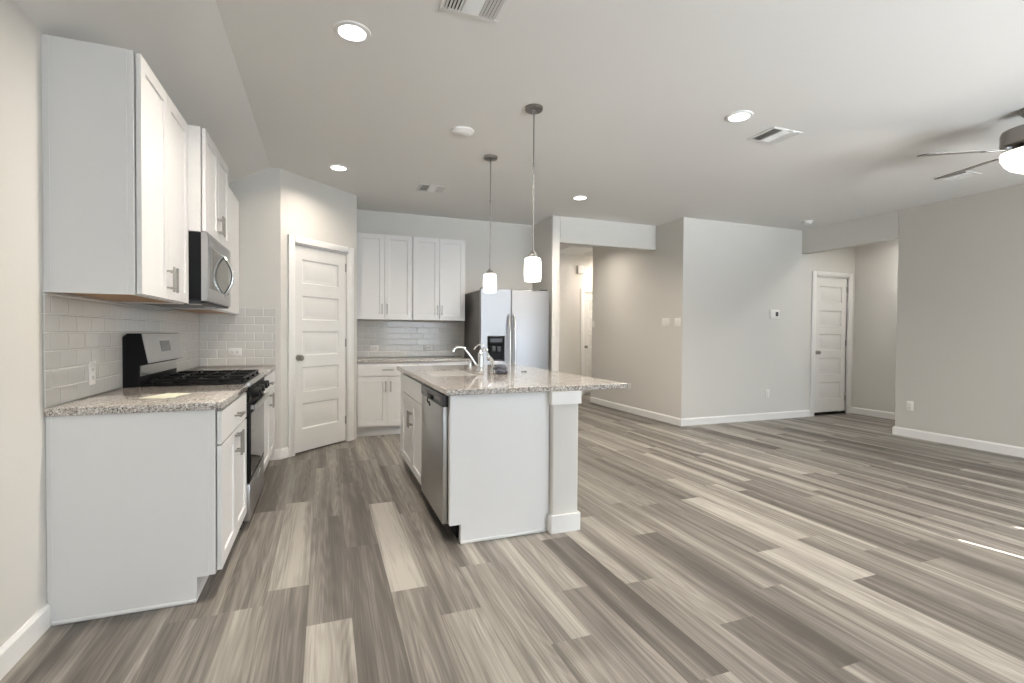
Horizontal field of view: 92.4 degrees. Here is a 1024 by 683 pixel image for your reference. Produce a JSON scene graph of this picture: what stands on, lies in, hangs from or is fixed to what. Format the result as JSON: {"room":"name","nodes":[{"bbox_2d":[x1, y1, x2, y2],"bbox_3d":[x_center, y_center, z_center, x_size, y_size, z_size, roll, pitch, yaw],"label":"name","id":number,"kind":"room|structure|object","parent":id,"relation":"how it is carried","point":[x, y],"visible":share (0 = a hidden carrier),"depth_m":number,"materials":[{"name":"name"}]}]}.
{"room":"open-plan kitchen","nodes":[
{"label":"open-plan kitchen","id":0,"kind":"room"},
{"bbox_2d":[0,0,197,646],"bbox_3d":[-1.411,-0.015,0.489,0.120,2.470,11.520,0,1,-21],"label":"wall","id":1,"kind":"structure","parent":0,"point":[23,526],"depth_m":1.88,"materials":[{"name":"white paint"}]},
{"bbox_2d":[0,603,50,679],"bbox_3d":[-0.655,1.205,-1.305,0.014,0.102,7.185,0,1,-21],"label":"baseboard","id":2,"kind":"structure","parent":1,"relation":"attached to","point":[17,645],"depth_m":1.88,"materials":[{"name":"white wood"}]},
{"bbox_2d":[41,34,188,303],"bbox_3d":[-1.902,-0.740,2.465,0.372,1.056,0.812,0,1,-21],"label":"upper cabinet","id":3,"kind":"object","parent":1,"relation":"attached to","point":[115,143],"visible":1,"depth_m":2.10,"materials":[{"name":"white paint"}]},
{"bbox_2d":[42,292,198,408],"bbox_3d":[-2.400,0.013,3.260,0.008,0.480,2.654,0,1,-21],"label":"backsplash","id":4,"kind":"structure","parent":1,"relation":"attached to","point":[77,331],"depth_m":2.44,"materials":[{"name":"white tile"}]},
{"bbox_2d":[88,361,95,384],"bbox_3d":[-2.072,0.156,2.424,0.008,0.116,0.072,0,1,-21],"label":"wall outlet","id":5,"kind":"object","parent":4,"relation":"attached to","point":[92,364],"visible":1,"depth_m":2.42,"materials":[{"name":"white plastic"}]},
{"bbox_2d":[162,186,238,314],"bbox_3d":[-2.509,-0.771,4.061,0.374,1.056,1.066,0,1,-21],"label":"upper cabinet","id":6,"kind":"object","parent":1,"relation":"attached to","point":[233,202],"visible":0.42,"depth_m":4.33,"materials":[{"name":"white paint"}]},
{"bbox_2d":[188,125,228,249],"bbox_3d":[-2.142,-0.972,3.215,0.458,0.620,0.764,0,1,-21],"label":"upper cabinet","id":7,"kind":"object","parent":1,"relation":"attached to","point":[208,198],"visible":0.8,"depth_m":2.95,"materials":[{"name":"white paint"}]},
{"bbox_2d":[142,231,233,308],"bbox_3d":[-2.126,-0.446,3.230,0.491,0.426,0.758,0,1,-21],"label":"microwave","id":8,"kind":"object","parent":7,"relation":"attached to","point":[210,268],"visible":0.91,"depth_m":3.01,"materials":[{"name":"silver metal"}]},
{"bbox_2d":[14,0,269,183],"bbox_3d":[-1.122,-1.445,0.572,0.719,0.528,11.520,0,1,-21],"label":"ceiling","id":9,"kind":"structure","parent":0,"point":[185,44],"depth_m":2.54,"materials":[{"name":"white paint"}]},
{"bbox_2d":[228,167,280,448],"bbox_3d":[-2.578,-0.263,4.679,0.688,2.810,0.115,0,1,-21],"label":"wall","id":10,"kind":"structure","parent":0,"point":[258,194],"depth_m":4.68,"materials":[{"name":"white paint"}]},
{"bbox_2d":[199,307,275,365],"bbox_3d":[-2.572,-0.049,4.619,0.638,0.556,0.008,0,1,-21],"label":"backsplash","id":11,"kind":"structure","parent":10,"relation":"attached to","point":[253,330],"depth_m":4.62,"materials":[{"name":"white tile"}]},
{"bbox_2d":[228,348,241,355],"bbox_3d":[-2.598,0.098,4.603,0.116,0.072,0.008,0,1,-21],"label":"wall outlet","id":12,"kind":"object","parent":11,"relation":"attached to","point":[231,351],"visible":1,"depth_m":4.60,"materials":[{"name":"white plastic"}]},
{"bbox_2d":[270,447,288,459],"bbox_3d":[-2.261,1.092,4.769,0.180,0.102,0.048,0,1,-39],"label":"baseboard","id":13,"kind":"structure","parent":10,"relation":"attached to","point":[278,454],"depth_m":4.76,"materials":[{"name":"white wood"}]},
{"bbox_2d":[281,169,356,448],"bbox_3d":[-2.067,-0.269,5.234,0.115,2.810,1.024,1,1,26],"label":"wall","id":14,"kind":"structure","parent":0,"point":[310,209],"depth_m":5.00,"materials":[{"name":"white paint"}]},
{"bbox_2d":[288,234,353,456],"bbox_3d":[-2.042,0.041,5.236,0.160,2.192,0.884,1,1,26],"label":"door","id":15,"kind":"structure","parent":14,"relation":"in","point":[318,342],"depth_m":5.19,"materials":[{"name":"white wood"}]},
{"bbox_2d":[357,209,532,356],"bbox_3d":[-1.555,-0.287,6.532,3.920,2.810,0.118,0,1,-21],"label":"wall","id":16,"kind":"structure","parent":0,"point":[511,244],"depth_m":6.85,"materials":[{"name":"white paint"}]},
{"bbox_2d":[357,232,411,320],"bbox_3d":[-1.632,-0.801,6.222,0.688,1.056,0.388,0,1,-21],"label":"upper cabinet","id":17,"kind":"object","parent":16,"relation":"attached to","point":[384,262],"visible":0.88,"depth_m":6.07,"materials":[{"name":"white paint"}]},
{"bbox_2d":[357,320,461,356],"bbox_3d":[-1.364,-0.036,6.542,1.422,0.480,0.008,0,1,-21],"label":"backsplash","id":18,"kind":"structure","parent":16,"relation":"attached to","point":[393,338],"depth_m":6.53,"materials":[{"name":"white tile"}]},
{"bbox_2d":[369,345,378,350],"bbox_3d":[-1.790,0.085,6.372,0.116,0.072,0.008,0,1,-21],"label":"wall outlet","id":19,"kind":"object","parent":18,"relation":"attached to","point":[371,347],"visible":1,"depth_m":6.37,"materials":[{"name":"white plastic"}]},
{"bbox_2d":[424,345,431,349],"bbox_3d":[-1.131,0.081,6.624,0.116,0.072,0.008,0,1,-21],"label":"wall outlet","id":20,"kind":"object","parent":18,"relation":"attached to","point":[426,347],"visible":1,"depth_m":6.62,"materials":[{"name":"white plastic"}]},
{"bbox_2d":[409,237,464,320],"bbox_3d":[-0.987,-0.801,6.468,0.688,1.056,0.388,0,1,-21],"label":"upper cabinet","id":21,"kind":"object","parent":16,"relation":"attached to","point":[438,265],"visible":0.97,"depth_m":6.31,"materials":[{"name":"white paint"}]},
{"bbox_2d":[0,394,1023,682],"bbox_3d":[2.510,1.261,3.231,9.699,0.120,13.800,0,1,-21],"label":"floor","id":22,"kind":"structure","parent":0,"point":[832,546],"depth_m":2.47,"materials":[{"name":"grey laminate"}]},
{"bbox_2d":[46,392,246,625],"bbox_3d":[-1.767,0.745,2.538,0.674,0.878,0.814,0,1,-21],"label":"base cabinet","id":23,"kind":"object","parent":22,"relation":"on","point":[142,508],"visible":0.97,"depth_m":2.16,"materials":[{"name":"white paint"}]},
{"bbox_2d":[44,384,247,416],"bbox_3d":[-1.778,0.287,2.522,0.643,0.035,0.822,0,1,-21],"label":"countertop","id":24,"kind":"structure","parent":23,"relation":"on","point":[204,397],"depth_m":2.27,"materials":[{"name":"stone"}]},
{"bbox_2d":[142,393,190,398],"bbox_3d":[-1.711,0.270,2.446,0.154,0.003,0.208,0,1,0],"label":"leaflet","id":25,"kind":"object","parent":24,"relation":"on","point":[166,395],"visible":1,"depth_m":2.44,"materials":[{"name":"white paper"}]},
{"bbox_2d":[122,333,269,529],"bbox_3d":[-2.036,0.558,3.284,0.690,1.221,0.762,0,1,-21],"label":"gas range","id":26,"kind":"object","parent":22,"relation":"on","point":[148,359],"visible":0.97,"depth_m":3.08,"materials":[{"name":"black metal"}]},
{"bbox_2d":[140,373,259,386],"bbox_3d":[-2.028,0.256,3.281,0.539,0.016,0.762,0,1,-21],"label":"cooktop","id":27,"kind":"object","parent":26,"relation":"in","point":[255,377],"depth_m":3.00,"materials":[{"name":"black metal"}]},
{"bbox_2d":[263,370,274,470],"bbox_3d":[-2.379,0.714,4.141,0.674,0.878,1.062,0,1,-21],"label":"base cabinet","id":28,"kind":"object","parent":22,"relation":"on","point":[269,403],"visible":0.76,"depth_m":4.27,"materials":[{"name":"white paint"}]},
{"bbox_2d":[184,365,275,376],"bbox_3d":[-2.391,0.256,4.128,0.643,0.035,1.064,0,1,-21],"label":"countertop","id":29,"kind":"structure","parent":28,"relation":"on","point":[266,369],"depth_m":4.30,"materials":[{"name":"stone"}]},
{"bbox_2d":[357,362,416,436],"bbox_3d":[-1.585,0.686,6.114,0.700,0.878,0.674,0,1,-21],"label":"base cabinet","id":30,"kind":"object","parent":22,"relation":"on","point":[378,384],"visible":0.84,"depth_m":5.82,"materials":[{"name":"white paint"}]},
{"bbox_2d":[357,356,471,362],"bbox_3d":[-1.262,0.228,6.245,1.399,0.035,0.644,0,1,-21],"label":"countertop","id":31,"kind":"structure","parent":30,"relation":"on","point":[447,358],"depth_m":6.06,"materials":[{"name":"stone"}]},
{"bbox_2d":[421,384,458,537],"bbox_3d":[-0.262,0.745,3.306,0.612,0.872,0.676,0,1,-21],"label":"dishwasher","id":32,"kind":"object","parent":22,"relation":"on","point":[435,404],"visible":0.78,"depth_m":3.07,"materials":[{"name":"grey metal"}]},
{"bbox_2d":[417,361,471,365],"bbox_3d":[-0.935,0.686,6.363,0.690,0.878,0.674,0,1,-21],"label":"base cabinet","id":33,"kind":"object","parent":22,"relation":"on","point":[418,363],"visible":0.04,"depth_m":6.06,"materials":[{"name":"white paint"}]},
{"bbox_2d":[400,372,548,543],"bbox_3d":[-0.446,0.731,3.875,0.696,0.878,1.994,0,1,-21],"label":"base cabinet","id":34,"kind":"object","parent":22,"relation":"on","point":[498,444],"visible":0.86,"depth_m":2.97,"materials":[{"name":"white paint"}]},
{"bbox_2d":[397,364,627,395],"bbox_3d":[-0.174,0.274,3.978,1.215,0.035,2.070,0,1,-21],"label":"countertop","id":35,"kind":"structure","parent":34,"relation":"on","point":[534,379],"depth_m":3.35,"materials":[{"name":"stone"}]},
{"bbox_2d":[421,371,475,375],"bbox_3d":[-0.519,0.368,4.043,0.411,0.198,0.686,0,1,-21],"label":"sink","id":36,"kind":"object","parent":35,"relation":"in","point":[431,373],"visible":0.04,"depth_m":4.33,"materials":[{"name":"white metal"}]},
{"bbox_2d":[466,359,471,368],"bbox_3d":[-0.391,0.204,4.490,0.059,0.084,0.046,0,1,-21],"label":"soap dispenser","id":37,"kind":"object","parent":35,"relation":"on","point":[469,362],"visible":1,"depth_m":4.48,"materials":[{"name":"silver metal"}]},
{"bbox_2d":[452,346,487,370],"bbox_3d":[-0.354,0.145,4.155,0.321,0.214,0.072,0,1,-21],"label":"kitchen faucet","id":38,"kind":"object","parent":35,"relation":"on","point":[479,365],"visible":0.95,"depth_m":4.17,"materials":[{"name":"silver metal"}]},
{"bbox_2d":[474,344,494,372],"bbox_3d":[-0.223,0.138,3.954,0.182,0.237,0.042,0,1,-21],"label":"tap","id":39,"kind":"object","parent":35,"relation":"on","point":[492,369],"visible":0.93,"depth_m":3.96,"materials":[{"name":"silver metal"}]},
{"bbox_2d":[486,356,494,371],"bbox_3d":[-0.179,0.182,4.143,0.079,0.142,0.050,0,1,-21],"label":"sprayer","id":40,"kind":"object","parent":35,"relation":"on","point":[487,357],"visible":0.5,"depth_m":4.13,"materials":[{"name":"silver metal"}]},
{"bbox_2d":[493,364,507,373],"bbox_3d":[-0.087,0.220,3.916,0.118,0.075,0.118,0,1,-21],"label":"crumpled sleeve","id":41,"kind":"object","parent":35,"relation":"on","point":[501,368],"visible":1,"depth_m":3.88,"materials":[{"name":"grey plastic"}]},
{"bbox_2d":[464,287,548,369],"bbox_3d":[-0.080,0.225,6.562,0.925,1.805,0.861,0,1,-21],"label":"refrigerator","id":42,"kind":"object","parent":22,"relation":"on","point":[513,325],"visible":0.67,"depth_m":6.25,"materials":[{"name":"grey metal"}]},
{"bbox_2d":[547,391,581,533],"bbox_3d":[0.305,0.748,3.154,0.208,0.878,0.204,0,1,-21],"label":"island column","id":43,"kind":"structure","parent":22,"relation":"on","point":[563,516],"depth_m":3.07,"materials":[{"name":"white paint"}]},
{"bbox_2d":[533,216,559,371],"bbox_3d":[0.040,-0.301,8.009,0.115,2.810,3.055,0,1,-21],"label":"wall","id":44,"kind":"structure","parent":0,"point":[547,231],"depth_m":6.60,"materials":[{"name":"white paint"}]},
{"bbox_2d":[559,254,592,374],"bbox_3d":[1.516,-0.324,9.980,4.049,2.810,0.115,0,1,-21],"label":"wall","id":45,"kind":"structure","parent":0,"point":[571,283],"depth_m":9.79,"materials":[{"name":"white paint"}]},
{"bbox_2d":[577,266,583,273],"bbox_3d":[1.365,-1.432,9.813,0.140,0.160,0.048,0,1,-21],"label":"door chime","id":46,"kind":"object","parent":45,"relation":"attached to","point":[580,269],"visible":1,"depth_m":9.79,"materials":[{"name":"white plastic"}]},
{"bbox_2d":[580,289,591,394],"bbox_3d":[1.798,0.010,10.075,0.945,2.142,0.144,0,1,-21],"label":"door","id":47,"kind":"structure","parent":45,"relation":"in","point":[586,295],"depth_m":9.95,"materials":[{"name":"white wood"}]},
{"bbox_2d":[560,216,655,250],"bbox_3d":[1.349,-1.506,6.912,1.548,0.346,0.115,0,1,-21],"label":"wall header","id":48,"kind":"structure","parent":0,"point":[573,231],"depth_m":6.84,"materials":[{"name":"white paint"}]},
{"bbox_2d":[215,0,1023,255],"bbox_3d":[2.866,-1.669,3.310,8.685,0.120,13.800,0,1,-21],"label":"ceiling","id":49,"kind":"structure","parent":0,"point":[636,97],"depth_m":3.30,"materials":[{"name":"white paint"}]},
{"bbox_2d":[328,164,348,170],"bbox_3d":[-1.655,-1.657,4.689,0.188,0.010,0.188,0,1,-21],"label":"recessed light","id":50,"kind":"object","parent":49,"relation":"in","point":[337,167],"visible":1,"depth_m":4.68,"materials":[{"name":"white plastic"}]},
{"bbox_2d":[333,20,370,42],"bbox_3d":[-0.835,-1.616,2.567,0.188,0.010,0.188,0,1,-21],"label":"recessed light","id":51,"kind":"object","parent":49,"relation":"in","point":[348,30],"visible":1,"depth_m":2.56,"materials":[{"name":"white plastic"}]},
{"bbox_2d":[417,184,447,192],"bbox_3d":[-0.869,-1.661,5.342,0.300,0.013,0.254,0,1,-21],"label":"ceiling vent","id":52,"kind":"object","parent":49,"relation":"in","point":[422,187],"visible":1,"depth_m":5.32,"materials":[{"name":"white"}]},
{"bbox_2d":[451,126,473,136],"bbox_3d":[-0.385,-1.624,3.820,0.180,0.030,0.180,0,1,-21],"label":"sensor","id":53,"kind":"object","parent":49,"relation":"attached to","point":[461,131],"visible":1,"depth_m":3.78,"materials":[{"name":"white plastic"}]},
{"bbox_2d":[438,0,509,23],"bbox_3d":[-0.171,-1.606,2.312,0.300,0.013,0.254,0,1,-21],"label":"ceiling vent","id":54,"kind":"object","parent":49,"relation":"in","point":[478,9],"visible":1,"depth_m":2.36,"materials":[{"name":"white metal"}]},
{"bbox_2d":[483,154,497,292],"bbox_3d":[-0.195,-1.044,4.391,0.126,1.206,0.126,0,1,-21],"label":"pendant light","id":55,"kind":"object","parent":49,"relation":"hanging from","point":[489,279],"visible":1,"depth_m":4.36,"materials":[{"name":"white glass"}]},
{"bbox_2d":[524,103,542,281],"bbox_3d":[0.149,-1.026,3.430,0.126,1.206,0.126,0,1,-21],"label":"pendant light","id":56,"kind":"object","parent":49,"relation":"hanging from","point":[532,265],"visible":1,"depth_m":3.40,"materials":[{"name":"white glass"}]},
{"bbox_2d":[528,251,537,256],"bbox_3d":[0.146,-0.610,3.438,0.068,0.050,0.068,0,1,-21],"label":"socket","id":57,"kind":"object","parent":56,"relation":"attached to","point":[532,254],"depth_m":3.41,"materials":[{"name":"grey metal"}]},
{"bbox_2d":[560,245,592,254],"bbox_3d":[1.246,-1.710,9.243,0.720,0.018,0.800,0,1,-21],"label":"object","id":58,"kind":"structure","parent":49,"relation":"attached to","point":[574,250],"depth_m":9.24,"materials":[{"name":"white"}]},
{"bbox_2d":[572,195,587,199],"bbox_3d":[0.785,-1.657,5.669,0.188,0.010,0.188,0,1,-21],"label":"recessed light","id":59,"kind":"object","parent":49,"relation":"in","point":[578,197],"visible":1,"depth_m":5.65,"materials":[{"name":"white plastic"}]},
{"bbox_2d":[725,110,753,121],"bbox_3d":[1.634,-1.615,3.531,0.188,0.010,0.188,0,1,-21],"label":"recessed light","id":60,"kind":"object","parent":49,"relation":"in","point":[738,116],"visible":1,"depth_m":3.52,"materials":[{"name":"white plastic"}]},
{"bbox_2d":[748,126,802,144],"bbox_3d":[2.072,-1.617,3.869,0.300,0.013,0.254,0,1,-21],"label":"ceiling vent","id":61,"kind":"object","parent":49,"relation":"in","point":[774,135],"visible":1,"depth_m":3.85,"materials":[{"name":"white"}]},
{"bbox_2d":[801,220,812,224],"bbox_3d":[4.070,-1.636,6.767,0.144,0.045,0.144,0,1,-21],"label":"smoke detector","id":62,"kind":"object","parent":49,"relation":"attached to","point":[805,222],"visible":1,"depth_m":6.73,"materials":[{"name":"white plastic"}]},
{"bbox_2d":[933,170,981,180],"bbox_3d":[4.346,-1.617,4.796,0.300,0.013,0.254,0,1,-21],"label":"ceiling vent","id":63,"kind":"object","parent":49,"relation":"in","point":[965,174],"visible":0.82,"depth_m":4.78,"materials":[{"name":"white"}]},
{"bbox_2d":[917,108,1023,179],"bbox_3d":[3.619,-1.385,3.405,1.234,0.440,1.276,0,1,-21],"label":"ceiling fan","id":64,"kind":"object","parent":49,"relation":"hanging from","point":[1011,141],"visible":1,"depth_m":3.40,"materials":[{"name":"silver metal"}]},
{"bbox_2d":[591,217,683,417],"bbox_3d":[1.919,-0.284,7.749,0.115,2.810,2.401,0,1,-21],"label":"wall","id":65,"kind":"structure","parent":0,"point":[633,290],"depth_m":7.46,"materials":[{"name":"white paint"}]},
{"bbox_2d":[662,318,669,325],"bbox_3d":[2.167,-0.272,6.924,0.010,0.118,0.165,0,1,-21],"label":"light switch","id":66,"kind":"object","parent":65,"relation":"attached to","point":[665,321],"visible":1,"depth_m":6.91,"materials":[{"name":"white plastic"}]},
{"bbox_2d":[674,318,680,326],"bbox_3d":[2.254,-0.261,6.695,0.010,0.118,0.118,0,1,-21],"label":"light switch","id":67,"kind":"object","parent":65,"relation":"attached to","point":[677,320],"visible":1,"depth_m":6.69,"materials":[{"name":"white plastic"}]},
{"bbox_2d":[681,217,855,418],"bbox_3d":[3.898,-0.263,7.282,3.479,2.810,0.115,0,1,-21],"label":"wall","id":68,"kind":"structure","parent":0,"point":[734,274],"depth_m":7.01,"materials":[{"name":"white paint"}]},
{"bbox_2d":[590,397,809,425],"bbox_3d":[2.974,1.070,8.178,2.420,0.102,2.429,0,1,-21],"label":"baseboard","id":69,"kind":"structure","parent":68,"relation":"attached to","point":[801,413],"depth_m":7.12,"materials":[{"name":"white wood"}]},
{"bbox_2d":[770,310,779,318],"bbox_3d":[3.842,-0.399,7.181,0.176,0.128,0.026,0,1,-21],"label":"thermostat","id":70,"kind":"object","parent":68,"relation":"attached to","point":[774,314],"visible":1,"depth_m":7.17,"materials":[{"name":"white plastic"}]},
{"bbox_2d":[810,271,852,416],"bbox_3d":[4.948,0.036,7.661,0.893,2.214,0.160,0,1,-21],"label":"door","id":71,"kind":"structure","parent":68,"relation":"in","point":[830,377],"depth_m":7.65,"materials":[{"name":"white wood"}]},
{"bbox_2d":[853,240,897,412],"bbox_3d":[5.984,-0.237,6.540,0.110,2.810,2.759,0,1,-21],"label":"wall","id":72,"kind":"structure","parent":0,"point":[876,264],"depth_m":7.51,"materials":[{"name":"white paint"}]},
{"bbox_2d":[851,407,894,419],"bbox_3d":[5.874,1.116,6.578,0.068,0.102,2.659,0,1,-21],"label":"baseboard","id":73,"kind":"structure","parent":72,"relation":"attached to","point":[862,411],"depth_m":7.52,"materials":[{"name":"white wood"}]},
{"bbox_2d":[802,183,1023,447],"bbox_3d":[6.210,-0.170,2.666,0.115,2.810,10.159,0,1,-21],"label":"wall","id":74,"kind":"structure","parent":0,"point":[960,341],"depth_m":5.55,"materials":[{"name":"white paint"}]},
{"bbox_2d":[906,401,912,410],"bbox_3d":[4.867,0.789,6.009,0.008,0.116,0.072,0,1,-21],"label":"wall outlet","id":75,"kind":"object","parent":74,"relation":"attached to","point":[909,407],"visible":1,"depth_m":6.01,"materials":[{"name":"white plastic"}]},
{"bbox_2d":[892,426,1023,457],"bbox_3d":[6.399,1.194,2.171,0.143,0.102,8.649,0,1,-21],"label":"baseboard","id":76,"kind":"structure","parent":74,"relation":"attached to","point":[924,435],"depth_m":5.51,"materials":[{"name":"white wood"}]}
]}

